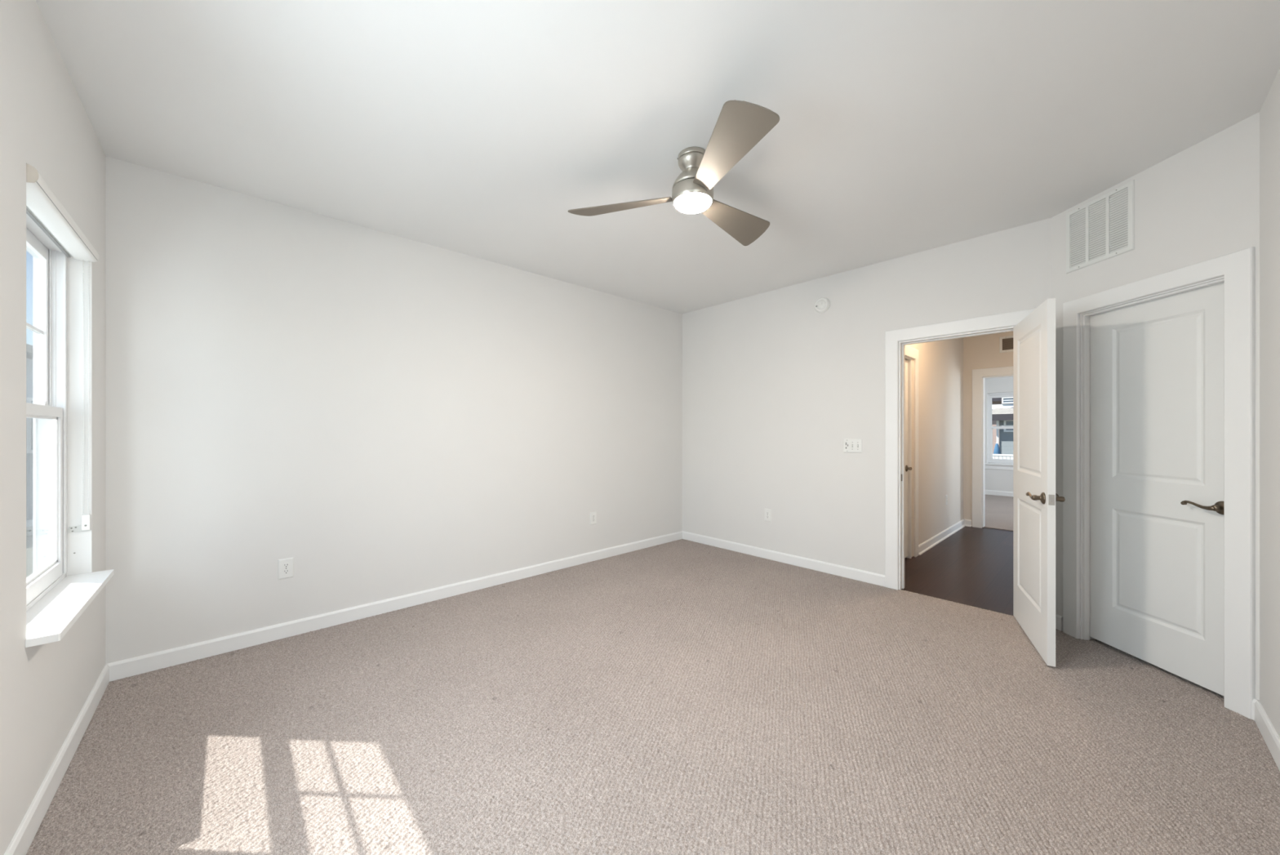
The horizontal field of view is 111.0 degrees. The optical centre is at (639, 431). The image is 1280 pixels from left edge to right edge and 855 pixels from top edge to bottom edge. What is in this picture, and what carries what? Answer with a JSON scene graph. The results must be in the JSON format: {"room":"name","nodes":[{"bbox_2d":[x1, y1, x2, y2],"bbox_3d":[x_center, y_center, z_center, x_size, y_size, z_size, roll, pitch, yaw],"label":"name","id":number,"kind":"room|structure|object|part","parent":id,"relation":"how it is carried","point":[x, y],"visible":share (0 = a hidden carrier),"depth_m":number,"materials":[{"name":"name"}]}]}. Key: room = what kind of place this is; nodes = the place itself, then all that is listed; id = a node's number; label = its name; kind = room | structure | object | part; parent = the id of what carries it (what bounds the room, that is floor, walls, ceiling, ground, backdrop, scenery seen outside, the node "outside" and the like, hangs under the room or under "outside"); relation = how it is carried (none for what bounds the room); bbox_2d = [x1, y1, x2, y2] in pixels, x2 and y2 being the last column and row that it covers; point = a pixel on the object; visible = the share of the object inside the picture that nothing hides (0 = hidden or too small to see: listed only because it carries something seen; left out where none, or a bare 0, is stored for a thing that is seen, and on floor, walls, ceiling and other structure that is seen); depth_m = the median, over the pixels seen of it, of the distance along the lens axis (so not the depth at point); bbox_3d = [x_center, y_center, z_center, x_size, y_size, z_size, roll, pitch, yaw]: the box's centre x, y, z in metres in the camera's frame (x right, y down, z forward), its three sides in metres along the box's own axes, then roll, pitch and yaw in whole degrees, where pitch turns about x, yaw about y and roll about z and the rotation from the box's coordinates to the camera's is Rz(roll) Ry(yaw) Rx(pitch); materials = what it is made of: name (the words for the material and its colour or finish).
{"room":"empty bedroom","nodes":[
{"label":"empty bedroom","id":0,"kind":"room"},
{"bbox_2d":[0,0,106,854],"bbox_3d":[-1.471,-0.068,0.766,0.160,2.743,4.273,0,0,-43],"label":"wall","id":1,"kind":"structure","parent":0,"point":[46,126],"depth_m":1.48,"materials":[{"name":"grey paint"}]},
{"bbox_2d":[3,663,109,854],"bbox_3d":[-1.407,1.256,0.825,0.014,0.094,4.032,0,0,-43],"label":"baseboard","id":2,"kind":"structure","parent":1,"relation":"attached to","point":[21,841],"depth_m":1.59,"materials":[{"name":"white paint"}]},
{"bbox_2d":[26,163,99,532],"bbox_3d":[-2.279,-0.196,1.716,0.091,1.316,0.903,0,0,-43],"label":"roller blind","id":3,"kind":"object","parent":1,"relation":"attached to","point":[46,209],"visible":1,"depth_m":1.78,"materials":[{"name":"white plastic"}]},
{"bbox_3d":[-2.573,-0.206,2.043,0.021,1.185,0.005,0,0,-43],"label":"bead chain","id":4,"kind":"part","parent":3,"relation":"part of","materials":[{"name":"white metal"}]},
{"bbox_2d":[25,213,114,647],"bbox_3d":[-2.291,-0.086,1.698,0.225,1.538,0.920,0,0,-43],"label":"window","id":5,"kind":"structure","parent":1,"relation":"attached to","point":[55,600],"depth_m":1.94,"materials":[{"name":"white plastic"}]},
{"bbox_3d":[-2.359,-0.438,1.641,0.032,0.744,0.846,0,0,-43],"label":"sash","id":6,"kind":"part","parent":5,"relation":"part of","materials":[{"name":"white plastic"}]},
{"bbox_3d":[-2.329,0.266,1.669,0.036,0.748,0.846,0,0,-43],"label":"sash","id":7,"kind":"part","parent":5,"relation":"part of","materials":[{"name":"white plastic"}]},
{"bbox_3d":[-2.345,-0.099,1.654,0.086,1.513,0.904,0,0,-43],"label":"frame","id":8,"kind":"part","parent":5,"relation":"part of","materials":[{"name":"white plastic"}]},
{"bbox_2d":[106,155,682,662],"bbox_3d":[-1.140,-0.068,3.914,4.618,2.743,0.120,0,0,-43],"label":"wall","id":9,"kind":"structure","parent":0,"point":[388,415],"depth_m":2.97,"materials":[{"name":"grey paint"}]},
{"bbox_2d":[278,556,293,579],"bbox_3d":[-2.247,0.867,2.793,0.079,0.126,0.008,0,0,-43],"label":"wall outlet","id":10,"kind":"object","parent":9,"relation":"attached to","point":[286,566],"visible":1,"depth_m":2.79,"materials":[{"name":"white plastic"}]},
{"bbox_2d":[282,568,289,573],"bbox_3d":[-2.245,0.886,2.792,0.034,0.028,0.002,0,0,-43],"label":"receptacle","id":11,"kind":"object","parent":10,"relation":"attached to","point":[284,571],"depth_m":2.79,"materials":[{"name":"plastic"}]},
{"bbox_2d":[282,562,289,567],"bbox_3d":[-2.245,0.847,2.792,0.034,0.028,0.002,0,0,-43],"label":"receptacle","id":12,"kind":"object","parent":10,"relation":"attached to","point":[284,564],"depth_m":2.79,"materials":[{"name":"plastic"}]},
{"bbox_2d":[106,530,682,681],"bbox_3d":[-1.130,1.256,3.830,4.517,0.094,0.014,0,0,-43],"label":"baseboard","id":13,"kind":"structure","parent":9,"relation":"attached to","point":[128,667],"depth_m":2.98,"materials":[{"name":"white paint"}]},
{"bbox_2d":[590,511,596,524],"bbox_3d":[-0.471,0.874,4.449,0.079,0.126,0.008,0,0,-43],"label":"wall outlet","id":14,"kind":"object","parent":9,"relation":"attached to","point":[593,514],"visible":1,"depth_m":4.45,"materials":[{"name":"white plastic"}]},
{"bbox_2d":[26,493,1279,854],"bbox_3d":[3.109,1.362,4.764,12.194,0.124,4.630,0,0,-43],"label":"floor","id":15,"kind":"structure","parent":0,"point":[682,696],"depth_m":1.90,"materials":[{"name":"carpet"}]},
{"bbox_2d":[35,0,1279,313],"bbox_3d":[0.323,-1.514,2.165,4.774,0.150,4.833,0,0,-43],"label":"ceiling","id":16,"kind":"structure","parent":0,"point":[474,128],"depth_m":1.96,"materials":[{"name":"paint"}]},
{"bbox_2d":[568,100,779,245],"bbox_3d":[0.380,-1.300,2.361,1.097,0.277,1.212,0,0,-43],"label":"ceiling fan","id":17,"kind":"object","parent":16,"relation":"hanging from","point":[740,126],"visible":1,"depth_m":2.19,"materials":[{"name":"silver lacquer"},{"name":"brushed nickel"},{"name":"frosted white glass"}]},
{"bbox_3d":[-0.099,-1.225,2.395,0.566,0.069,0.207,0,0,17],"label":"blade","id":18,"kind":"part","parent":17,"relation":"part of","materials":[{"name":"silver metal"}]},
{"bbox_3d":[0.275,-1.315,2.295,0.212,0.092,0.212,0,0,-43],"label":"motor","id":19,"kind":"part","parent":17,"relation":"part of","materials":[{"name":"silver metal"}]},
{"bbox_3d":[0.275,-1.181,2.295,0.192,0.038,0.192,0,0,-43],"label":"lamp globe","id":20,"kind":"part","parent":17,"relation":"part of","materials":[{"name":"white glass"}]},
{"bbox_3d":[0.549,-1.225,2.568,0.566,0.069,0.207,0,0,-43],"label":"blade","id":21,"kind":"part","parent":17,"relation":"part of","materials":[{"name":"silver metal"}]},
{"bbox_3d":[0.375,-1.225,1.921,0.207,0.069,0.566,0,0,-13],"label":"blade","id":22,"kind":"part","parent":17,"relation":"part of","materials":[{"name":"silver metal"}]},
{"bbox_2d":[682,217,1050,574],"bbox_3d":[1.928,-0.068,3.948,0.116,2.743,4.253,0,0,-43],"label":"wall","id":23,"kind":"structure","parent":0,"point":[774,385],"depth_m":4.14,"materials":[{"name":"grey paint"}]},
{"bbox_2d":[764,508,771,521],"bbox_3d":[1.312,0.855,4.517,0.008,0.126,0.079,0,0,-43],"label":"wall outlet","id":24,"kind":"object","parent":23,"relation":"attached to","point":[767,512],"visible":1,"depth_m":4.51,"materials":[{"name":"white plastic"}]},
{"bbox_2d":[682,530,884,586],"bbox_3d":[1.289,1.256,4.537,0.014,0.094,2.280,0,0,-43],"label":"baseboard","id":25,"kind":"structure","parent":23,"relation":"attached to","point":[877,579],"depth_m":4.30,"materials":[{"name":"white paint"}]},
{"bbox_2d":[814,297,830,312],"bbox_3d":[1.688,-1.179,4.090,0.040,0.142,0.142,0,0,-43],"label":"smoke detector","id":26,"kind":"object","parent":23,"relation":"attached to","point":[822,304],"visible":1,"depth_m":4.07,"materials":[{"name":"white plastic"}]},
{"bbox_2d":[843,438,862,453],"bbox_3d":[1.882,0.124,3.899,0.016,0.122,0.158,0,0,-43],"label":"light switch","id":27,"kind":"object","parent":23,"relation":"attached to","point":[850,445],"visible":1,"depth_m":3.90,"materials":[{"name":"white plastic"}]},
{"bbox_2d":[884,308,1035,589],"bbox_3d":[2.435,0.230,3.390,0.133,2.146,0.962,0,0,-43],"label":"door frame","id":28,"kind":"structure","parent":23,"relation":"attached to","point":[892,338],"depth_m":3.64,"materials":[{"name":"white paint"}]},
{"bbox_2d":[1013,297,1065,666],"bbox_3d":[2.460,0.279,2.761,0.143,2.030,0.789,0,0,29],"label":"door","id":29,"kind":"structure","parent":23,"relation":"in","point":[1035,497],"depth_m":2.64,"materials":[{"name":"white paint"}]},
{"bbox_3d":[2.280,0.373,2.565,0.022,0.034,0.136,0,0,30],"label":"lever handle","id":30,"kind":"part","parent":29,"relation":"part of","materials":[{"name":"brown metal"}]},
{"bbox_3d":[2.272,0.376,2.429,0.026,0.058,0.002,0,0,30],"label":"latch plate","id":31,"kind":"part","parent":29,"relation":"part of","materials":[{"name":"silver metal"}]},
{"bbox_2d":[906,337,963,556],"bbox_3d":[3.270,-0.068,5.058,3.359,2.743,0.100,0,0,-43],"label":"wall","id":32,"kind":"structure","parent":0,"point":[940,362],"depth_m":5.25,"materials":[{"name":"paint"}]},
{"bbox_2d":[904,359,911,557],"bbox_3d":[2.510,0.277,4.303,0.779,2.030,0.089,0,0,-43],"label":"door","id":33,"kind":"structure","parent":32,"relation":"in","point":[906,468],"depth_m":4.52,"materials":[{"name":"white paint"}]},
{"bbox_2d":[904,345,918,558],"bbox_3d":[2.523,0.223,4.349,1.104,2.180,0.117,0,0,-43],"label":"door frame","id":34,"kind":"structure","parent":32,"relation":"attached to","point":[909,352],"depth_m":4.61,"materials":[{"name":"white paint"}]},
{"bbox_2d":[918,518,964,555],"bbox_3d":[3.756,1.266,5.424,2.148,0.094,0.026,0,0,-43],"label":"baseboard","id":35,"kind":"structure","parent":32,"relation":"attached to","point":[930,543],"depth_m":5.27,"materials":[{"name":"white paint"}]},
{"bbox_2d":[945,494,947,505],"bbox_3d":[3.852,0.854,5.526,0.079,0.126,0.008,0,0,-43],"label":"wall outlet","id":36,"kind":"object","parent":32,"relation":"attached to","point":[946,495],"visible":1,"depth_m":5.51,"materials":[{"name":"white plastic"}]},
{"bbox_2d":[963,331,1013,525],"bbox_3d":[4.844,-0.068,5.917,0.116,2.743,4.190,0,0,-43],"label":"wall","id":37,"kind":"structure","parent":0,"point":[980,352],"depth_m":6.11,"materials":[{"name":"paint"}]},
{"bbox_2d":[964,518,971,526],"bbox_3d":[4.554,1.266,6.123,0.026,0.094,0.092,0,0,-43],"label":"baseboard","id":38,"kind":"structure","parent":37,"relation":"attached to","point":[967,522],"depth_m":6.12,"materials":[{"name":"white paint"}]},
{"bbox_2d":[972,365,1013,528],"bbox_3d":[4.965,0.226,5.773,0.133,2.174,0.963,0,0,-43],"label":"door frame","id":39,"kind":"structure","parent":37,"relation":"attached to","point":[977,374],"depth_m":6.03,"materials":[{"name":"white paint"}]},
{"bbox_2d":[999,335,1013,352],"bbox_3d":[4.904,-1.158,5.760,0.010,0.212,0.310,0,0,-43],"label":"air vent","id":40,"kind":"object","parent":37,"relation":"in","point":[1006,343],"visible":0.4,"depth_m":5.82,"materials":[{"name":"white metal"}]},
{"bbox_2d":[985,376,1013,491],"bbox_3d":[7.783,-0.068,8.656,0.150,2.743,4.190,0,0,-43],"label":"wall","id":41,"kind":"structure","parent":0,"point":[995,479],"depth_m":9.03,"materials":[{"name":"grey paint"}]},
{"bbox_2d":[985,462,1013,470],"bbox_3d":[7.505,0.711,8.803,0.054,0.116,1.125,0,0,-43],"label":"trim","id":42,"kind":"structure","parent":41,"relation":"attached to","point":[988,465],"depth_m":8.98,"materials":[{"name":"white paint"}]},
{"bbox_2d":[985,489,1013,496],"bbox_3d":[7.723,1.256,8.600,0.014,0.094,3.949,0,0,-43],"label":"baseboard","id":43,"kind":"structure","parent":41,"relation":"attached to","point":[987,491],"depth_m":8.99,"materials":[{"name":"white paint"}]},
{"bbox_2d":[987,391,1013,463],"bbox_3d":[7.612,-0.076,8.896,0.086,1.458,0.913,0,0,-43],"label":"window","id":44,"kind":"structure","parent":41,"relation":"in","point":[1006,394],"depth_m":9.16,"materials":[{"name":"white plastic"}]},
{"bbox_3d":[7.595,0.261,8.881,0.035,0.748,0.855,0,0,-43],"label":"sash","id":45,"kind":"part","parent":44,"relation":"part of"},
{"bbox_3d":[7.625,-0.416,8.909,0.032,0.689,0.855,0,0,-43],"label":"sash","id":46,"kind":"part","parent":44,"relation":"part of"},
{"bbox_2d":[1050,111,1259,700],"bbox_3d":[2.828,-0.068,2.472,0.100,2.743,0.982,0,0,-1],"label":"wall","id":47,"kind":"structure","parent":0,"point":[1200,203],"depth_m":2.24,"materials":[{"name":"grey paint"}]},
{"bbox_2d":[1055,613,1062,631],"bbox_3d":[2.761,1.256,2.923,0.014,0.094,0.089,0,0,-1],"label":"baseboard","id":48,"kind":"structure","parent":47,"relation":"attached to","point":[1059,619],"depth_m":2.89,"materials":[{"name":"white paint"}]},
{"bbox_2d":[1066,179,1134,273],"bbox_3d":[2.768,-1.220,2.662,0.010,0.392,0.383,0,0,-1],"label":"air vent","id":49,"kind":"object","parent":47,"relation":"in","point":[1102,228],"visible":1,"depth_m":2.64,"materials":[{"name":"white metal"}]},
{"bbox_2d":[1089,282,1223,695],"bbox_3d":[2.818,0.278,2.421,0.089,2.008,0.686,0,0,-1],"label":"door","id":50,"kind":"structure","parent":47,"relation":"in","point":[1157,366],"depth_m":2.40,"materials":[{"name":"white paint"}]},
{"bbox_3d":[2.789,0.367,2.196,0.022,0.034,0.136,0,0,-1],"label":"lever handle","id":51,"kind":"part","parent":50,"relation":"part of","materials":[{"name":"brown metal"}]},
{"bbox_2d":[1062,246,1254,719],"bbox_3d":[2.818,0.233,2.431,0.115,2.141,0.871,0,0,-1],"label":"door frame","id":52,"kind":"structure","parent":47,"relation":"attached to","point":[1237,268],"depth_m":2.08,"materials":[{"name":"white paint"}]},
{"bbox_2d":[1252,698,1258,719],"bbox_3d":[2.781,1.256,1.987,0.014,0.094,0.026,0,0,-1],"label":"baseboard","id":53,"kind":"structure","parent":47,"relation":"attached to","point":[1254,700],"depth_m":1.99,"materials":[{"name":"white paint"}]},
{"bbox_2d":[1259,68,1279,737],"bbox_3d":[1.633,-0.068,0.793,4.618,2.743,0.160,0,0,-43],"label":"wall","id":54,"kind":"structure","parent":0,"point":[1269,113],"depth_m":1.85,"materials":[{"name":"grey paint"}]},
{"bbox_2d":[1254,700,1279,770],"bbox_3d":[1.373,1.256,0.670,3.869,0.094,0.014,0,0,-43],"label":"baseboard","id":55,"kind":"structure","parent":54,"relation":"attached to","point":[1271,737],"depth_m":1.82,"materials":[{"name":"white paint"}]},
{"label":"outside","id":56,"kind":"structure","parent":0,"visible":0},
{"bbox_2d":[26,526,32,577],"bbox_3d":[0.496,1.864,14.133,100.000,0.120,100.000,0,0,-43],"label":"ground","id":57,"kind":"structure","parent":56,"point":[28,529],"depth_m":6.62,"materials":[{"name":"white"}]},
{"bbox_2d":[26,343,32,527],"bbox_3d":[-16.991,-0.621,8.769,9.800,4.850,8.700,0,0,-43],"label":"house","id":58,"kind":"structure","parent":57,"relation":"on","point":[28,347],"depth_m":8.33,"materials":[{"name":"white"}]},
{"bbox_3d":[-11.378,-0.121,8.503,0.450,0.930,0.037,0,0,-43],"label":"pane","id":59,"kind":"part","parent":58,"relation":"part of","materials":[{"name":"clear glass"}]},
{"bbox_2d":[993,441,1000,456],"bbox_3d":[11.833,1.074,14.584,0.440,1.460,0.440,0,0,-43],"label":"patio umbrella","id":60,"kind":"object","parent":57,"relation":"on","point":[997,450],"visible":0.35,"depth_m":14.54,"materials":[{"name":"fabric"}]},
{"bbox_2d":[991,407,1013,459],"bbox_3d":[16.295,0.449,14.322,4.130,2.710,7.430,0,0,-43],"label":"house","id":61,"kind":"structure","parent":57,"relation":"on","point":[1003,416],"depth_m":15.48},
{"bbox_3d":[13.043,-0.216,15.316,0.028,0.320,0.460,0,0,-43],"label":"pane","id":62,"kind":"part","parent":61,"relation":"part of","materials":[{"name":"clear glass"}]},
{"bbox_2d":[991,396,1013,453],"bbox_3d":[24.767,-1.321,23.770,12.050,6.250,17.700,0,0,-43],"label":"house","id":63,"kind":"structure","parent":57,"relation":"on","point":[997,402],"depth_m":22.47,"materials":[{"name":"beige"}]},
{"bbox_3d":[18.693,-1.581,21.867,0.028,0.210,0.980,0,0,-43],"label":"pane","id":64,"kind":"part","parent":63,"relation":"part of","materials":[{"name":"clear glass"}]},
{"bbox_2d":[992,453,1013,459],"bbox_3d":[10.652,1.194,12.075,0.110,1.220,9.140,0,0,-43],"label":"fence","id":65,"kind":"object","parent":57,"relation":"on","point":[994,455],"visible":0.03,"depth_m":12.45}
]}

